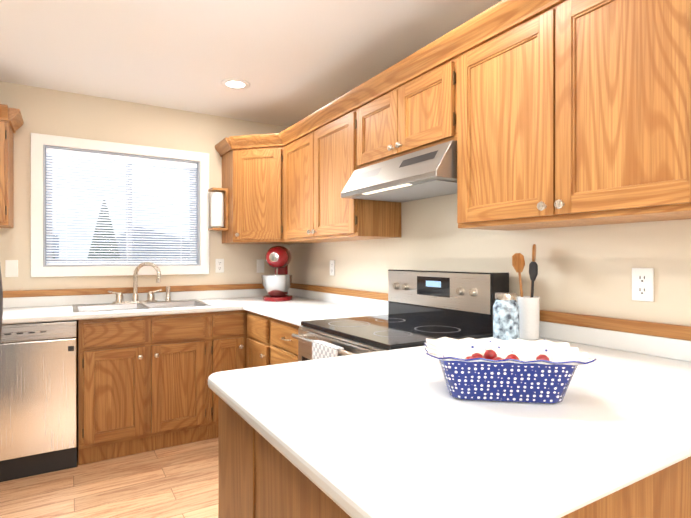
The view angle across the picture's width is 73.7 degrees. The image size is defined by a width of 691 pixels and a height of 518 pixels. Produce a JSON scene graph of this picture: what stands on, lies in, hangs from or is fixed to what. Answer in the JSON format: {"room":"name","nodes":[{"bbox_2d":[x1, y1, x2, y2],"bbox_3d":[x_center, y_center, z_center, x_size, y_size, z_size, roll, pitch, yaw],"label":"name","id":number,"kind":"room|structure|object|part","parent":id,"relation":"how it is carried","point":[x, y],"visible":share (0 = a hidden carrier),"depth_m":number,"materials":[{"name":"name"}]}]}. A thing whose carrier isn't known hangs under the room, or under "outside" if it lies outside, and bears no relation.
{"room":"kitchen","nodes":[
{"label":"kitchen","id":0,"kind":"room"},
{"bbox_2d":[0,437,217,517],"bbox_3d":[-0.079,1.296,0.759,3.050,0.100,6.500,0,0,-31],"label":"floor","id":1,"kind":"structure","parent":0,"point":[179,481],"depth_m":2.50,"materials":[{"name":"brown wood"}]},
{"bbox_2d":[0,266,2,339],"bbox_3d":[-1.028,0.371,0.595,0.856,1.730,1.000,0,0,-31],"label":"fridge","id":2,"kind":"object","parent":1,"relation":"on","point":[1,303],"visible":1,"depth_m":1.19,"materials":[{"name":"paint"}]},
{"bbox_2d":[0,320,76,481],"bbox_3d":[-2.005,0.805,2.837,0.599,0.878,0.608,0,0,-31],"label":"dishwasher","id":3,"kind":"object","parent":1,"relation":"on","point":[38,398],"visible":0.98,"depth_m":2.64,"materials":[{"name":"metal"}]},
{"bbox_3d":[-1.864,0.416,2.603,0.595,0.096,0.058,0,0,-31],"label":"panel","id":4,"kind":"part","parent":3,"relation":"part of","materials":[{"name":"metal"}]},
{"bbox_2d":[77,338,209,464],"bbox_3d":[-1.420,0.804,3.205,0.770,0.880,0.621,0,0,-31],"label":"base cabinet","id":5,"kind":"object","parent":1,"relation":"on","point":[150,360],"depth_m":2.93,"materials":[{"name":"brown wood"}]},
{"bbox_2d":[2,294,387,349],"bbox_3d":[-1.248,0.343,2.702,2.744,0.038,1.660,0,0,-31],"label":"countertop","id":6,"kind":"structure","parent":5,"relation":"on","point":[228,317],"depth_m":2.95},
{"bbox_2d":[106,262,169,301],"bbox_3d":[-1.492,0.171,3.359,0.427,0.302,0.122,0,0,-31],"label":"faucet","id":7,"kind":"object","parent":6,"relation":"on","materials":[{"name":"silver metal"}]},
{"bbox_2d":[70,298,213,313],"bbox_3d":[-1.407,0.416,3.195,0.834,0.195,0.555,0,0,-31],"label":"sink","id":8,"kind":"object","parent":6,"relation":"in","point":[75,307],"depth_m":3.28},
{"bbox_2d":[261,246,291,301],"bbox_3d":[-0.537,0.107,3.669,0.308,0.430,0.385,0,0,-31],"label":"stand mixer","id":9,"kind":"object","parent":6,"relation":"on","point":[277,285],"visible":1,"depth_m":3.52,"materials":[{"name":"red metal"}]},
{"bbox_2d":[210,338,233,438],"bbox_3d":[-0.984,0.803,3.468,0.247,0.880,0.621,0,0,-31],"label":"base cabinet","id":10,"kind":"object","parent":1,"relation":"on","point":[221,349],"depth_m":3.18,"materials":[{"name":"brown wood"}]},
{"bbox_2d":[234,334,265,369],"bbox_3d":[-0.368,0.804,3.237,0.683,0.880,0.448,0,0,-31],"label":"base cabinet","id":11,"kind":"object","parent":1,"relation":"on","point":[249,350],"depth_m":3.19,"materials":[{"name":"brown wood"}]},
{"bbox_2d":[266,330,297,365],"bbox_3d":[-0.087,0.804,2.830,0.622,0.880,0.680,0,0,-31],"label":"base cabinet","id":12,"kind":"object","parent":1,"relation":"on","point":[280,348],"depth_m":2.71,"materials":[{"name":"brown wood"}]},
{"bbox_2d":[291,269,508,361],"bbox_3d":[0.214,0.644,2.166,0.735,1.170,0.758,0,0,-31],"label":"range","id":13,"kind":"object","parent":1,"relation":"on","point":[423,305],"visible":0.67,"depth_m":2.13,"materials":[{"name":"metal"}]},
{"bbox_2d":[312,340,343,359],"bbox_3d":[-0.078,0.544,1.975,0.038,0.361,0.220,0,0,-31],"label":"towel","id":14,"kind":"object","parent":13,"relation":"hanging from","point":[320,349],"depth_m":1.96,"materials":[{"name":"fabric"}]},
{"bbox_2d":[426,281,440,287],"bbox_3d":[0.437,0.124,2.294,0.001,0.030,0.110,0,0,-31],"label":"clock","id":15,"kind":"object","parent":13,"relation":"on","point":[429,284],"depth_m":2.29,"materials":[{"name":"blue glass"}]},
{"bbox_2d":[218,402,690,517],"bbox_3d":[0.430,0.805,1.282,1.335,0.881,0.894,0,0,-31],"label":"base cabinet","id":16,"kind":"object","parent":1,"relation":"on","point":[253,483],"depth_m":0.95,"materials":[{"name":"brown wood"}]},
{"bbox_2d":[208,337,690,517],"bbox_3d":[0.423,0.344,1.265,1.364,0.038,0.950,0,0,-31],"label":"countertop","id":17,"kind":"structure","parent":16,"relation":"on","point":[380,434],"depth_m":0.87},
{"bbox_2d":[493,292,519,340],"bbox_3d":[0.639,0.230,1.833,0.100,0.188,0.100,0,0,-31],"label":"jar","id":18,"kind":"object","parent":17,"relation":"on","point":[506,317],"visible":0.94,"depth_m":1.79,"materials":[{"name":"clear glass"}]},
{"bbox_3d":[0.639,0.148,1.833,0.084,0.025,0.084,0,0,-31],"label":"lid","id":19,"kind":"part","parent":18,"relation":"part of","materials":[{"name":"silver metal"}]},
{"bbox_2d":[424,337,596,403],"bbox_3d":[0.377,0.269,1.115,0.368,0.111,0.262,0,0,9],"label":"dish","id":20,"kind":"object","parent":17,"relation":"on","point":[521,370],"visible":1,"depth_m":1.04,"materials":[{"name":"blue ceramic"}]},
{"bbox_2d":[512,244,539,339],"bbox_3d":[0.756,0.131,1.884,0.108,0.385,0.120,0,0,-31],"label":"utensil crock","id":21,"kind":"object","parent":17,"relation":"on","point":[529,306],"visible":0.96,"depth_m":1.85,"materials":[{"name":"ceramic"}]},
{"bbox_2d":[0,81,288,290],"bbox_3d":[-1.718,0.033,3.477,3.050,2.420,0.150,0,0,-31],"label":"wall","id":22,"kind":"structure","parent":0,"point":[58,113],"depth_m":3.39,"materials":[{"name":"beige paint"}]},
{"bbox_2d":[0,104,15,227],"bbox_3d":[-2.453,-0.567,2.754,0.736,0.722,0.326,0,0,-31],"label":"upper cabinet","id":23,"kind":"object","parent":22,"relation":"attached to","point":[7,117],"depth_m":2.82,"materials":[{"name":"brown wood"}]},
{"bbox_2d":[5,260,17,276],"bbox_3d":[-2.228,0.064,3.074,0.070,0.114,0.011,0,0,-31],"label":"light switch","id":24,"kind":"object","parent":22,"relation":"attached to","point":[11,268],"visible":1,"depth_m":3.07,"materials":[{"name":"white plastic"}]},
{"bbox_2d":[31,133,208,276],"bbox_3d":[-1.661,-0.367,3.499,1.200,0.980,0.167,0,0,-31],"label":"window","id":25,"kind":"structure","parent":22,"relation":"in","point":[197,220],"depth_m":3.38,"materials":[{"name":"plastic"}]},
{"bbox_2d":[46,148,196,264],"bbox_3d":[-1.650,-0.366,3.480,1.024,0.813,0.045,0,0,-31],"label":"window blinds","id":26,"kind":"object","parent":25,"relation":"attached to","point":[116,158],"visible":0.88,"depth_m":3.45,"materials":[{"name":"white plastic"}]},
{"bbox_3d":[-1.689,-0.367,3.546,0.996,0.776,0.003,0,0,-31],"label":"glass","id":27,"kind":"part","parent":25,"relation":"part of","materials":[{"name":"clear glass"}]},
{"bbox_2d":[3,288,289,305],"bbox_3d":[-1.680,0.290,3.399,2.724,0.066,0.020,0,0,-31],"label":"backsplash","id":28,"kind":"structure","parent":22,"relation":"attached to","point":[43,299],"depth_m":3.34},
{"bbox_2d":[215,259,223,272],"bbox_3d":[-1.036,0.055,3.795,0.070,0.114,0.006,0,0,-31],"label":"electrical outlet","id":29,"kind":"object","parent":22,"relation":"attached to","point":[219,265],"visible":1,"depth_m":3.79,"materials":[{"name":"white plastic"}]},
{"bbox_2d":[216,140,289,244],"bbox_3d":[-0.722,-0.529,3.878,0.627,0.800,0.188,0,0,-31],"label":"upper cabinet","id":30,"kind":"object","parent":22,"relation":"attached to","point":[219,147],"depth_m":3.64,"materials":[{"name":"brown wood"}]},
{"bbox_2d":[257,259,263,272],"bbox_3d":[-0.732,0.061,3.975,0.070,0.114,0.011,0,0,-31],"label":"light switch","id":31,"kind":"object","parent":22,"relation":"attached to","point":[260,265],"visible":1,"depth_m":3.98,"materials":[{"name":"white plastic"}]},
{"bbox_2d":[0,0,501,126],"bbox_3d":[-0.079,-1.224,0.757,3.050,0.100,6.500,0,0,-31],"label":"ceiling","id":32,"kind":"structure","parent":0,"point":[291,62],"depth_m":2.55,"materials":[{"name":"paint"}]},
{"bbox_2d":[221,78,249,89],"bbox_3d":[-0.739,-1.172,3.094,0.194,0.008,0.194,0,0,-31],"label":"recessed light","id":33,"kind":"object","parent":32,"relation":"in","point":[234,84],"visible":0.96,"depth_m":3.09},
{"bbox_2d":[289,193,690,325],"bbox_3d":[1.202,0.035,1.442,0.150,2.420,6.350,0,0,-31],"label":"wall","id":34,"kind":"structure","parent":0,"point":[585,270],"depth_m":1.91,"materials":[{"name":"beige paint"}]},
{"bbox_2d":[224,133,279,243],"bbox_3d":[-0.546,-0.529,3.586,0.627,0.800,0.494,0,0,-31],"label":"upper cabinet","id":35,"kind":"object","parent":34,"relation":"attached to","point":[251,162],"depth_m":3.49,"materials":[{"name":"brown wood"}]},
{"bbox_2d":[330,260,334,275],"bbox_3d":[-0.100,0.066,3.448,0.006,0.114,0.070,0,0,-31],"label":"electrical outlet","id":36,"kind":"object","parent":34,"relation":"attached to","point":[332,267],"visible":1,"depth_m":3.44,"materials":[{"name":"white plastic"}]},
{"bbox_2d":[290,286,387,309],"bbox_3d":[-0.082,0.290,3.405,0.020,0.066,1.660,0,0,-31],"label":"backsplash","id":37,"kind":"structure","parent":34,"relation":"attached to","point":[346,299],"depth_m":3.25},
{"bbox_2d":[280,100,400,243],"bbox_3d":[-0.105,-0.528,3.095,0.379,0.800,1.068,0,0,-31],"label":"upper cabinet","id":38,"kind":"object","parent":34,"relation":"attached to","point":[310,211],"depth_m":2.95,"materials":[{"name":"brown wood"}]},
{"bbox_2d":[336,31,451,203],"bbox_3d":[0.350,-0.631,2.296,0.424,0.594,0.766,0,0,-31],"label":"upper cabinet","id":39,"kind":"object","parent":34,"relation":"attached to","point":[394,129],"depth_m":2.21,"materials":[{"name":"brown wood"}]},
{"bbox_2d":[341,140,456,202],"bbox_3d":[0.350,-0.411,2.295,0.421,0.163,0.762,0,0,-31],"label":"range hood","id":40,"kind":"object","parent":39,"relation":"attached to","point":[429,171],"depth_m":2.15,"materials":[{"name":"silver metal"}]},
{"bbox_2d":[448,0,690,230],"bbox_3d":[0.845,-0.527,1.568,0.327,0.800,0.988,0,0,-31],"label":"upper cabinet","id":41,"kind":"object","parent":34,"relation":"attached to","point":[506,115],"depth_m":1.48,"materials":[{"name":"brown wood"}]},
{"bbox_2d":[540,318,690,361],"bbox_3d":[1.000,0.291,1.609,0.020,0.067,0.943,0,0,-31],"label":"backsplash","id":42,"kind":"structure","parent":34,"relation":"attached to","point":[660,345],"depth_m":1.63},
{"bbox_2d":[632,268,653,301],"bbox_3d":[1.022,0.088,1.585,0.006,0.114,0.070,0,0,-31],"label":"electrical outlet","id":43,"kind":"object","parent":34,"relation":"attached to","point":[642,284],"visible":1,"depth_m":1.58,"materials":[{"name":"white plastic"}]},
{"bbox_2d":[680,0,690,215],"bbox_3d":[1.240,-0.527,0.913,0.327,0.800,0.834,0,0,-31],"label":"upper cabinet","id":44,"kind":"object","parent":34,"relation":"attached to","point":[685,5],"depth_m":1.20,"materials":[{"name":"brown wood"}]},
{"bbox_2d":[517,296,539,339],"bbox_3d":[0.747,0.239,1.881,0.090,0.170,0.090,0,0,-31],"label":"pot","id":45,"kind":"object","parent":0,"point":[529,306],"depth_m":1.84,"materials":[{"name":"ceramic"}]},
{"label":"outside","id":46,"kind":"structure","parent":0,"visible":0},
{"bbox_2d":[52,157,189,257],"bbox_3d":[-9.415,-3.267,15.036,24.000,15.000,0.100,0,0,-31],"label":"sky","id":47,"kind":"structure","parent":46,"point":[113,203],"depth_m":15.73,"materials":[{"name":"white"}]},
{"bbox_3d":[-5.956,2.788,9.303,24.000,0.100,13.500,0,0,-31],"label":"snow","id":48,"kind":"object","parent":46,"visible":0},
{"bbox_2d":[52,200,119,257],"bbox_3d":[-5.425,0.758,9.678,2.500,3.960,2.404,0,0,-31],"label":"trees","id":49,"kind":"object","parent":48,"relation":"on","point":[102,239],"depth_m":9.43,"materials":[{"name":"plant"}]},
{"bbox_2d":[52,227,189,257],"bbox_3d":[-8.943,0.945,13.047,8.750,3.580,6.000,0,0,-31],"label":"house","id":50,"kind":"structure","parent":48,"relation":"on","point":[146,245],"depth_m":11.97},
{"bbox_2d":[52,222,189,238],"bbox_3d":[-8.862,-0.625,13.007,8.850,0.600,6.150,0,0,-31],"label":"roof","id":51,"kind":"structure","parent":50,"relation":"on","point":[146,228],"depth_m":11.88,"materials":[{"name":"grey"}]}
]}

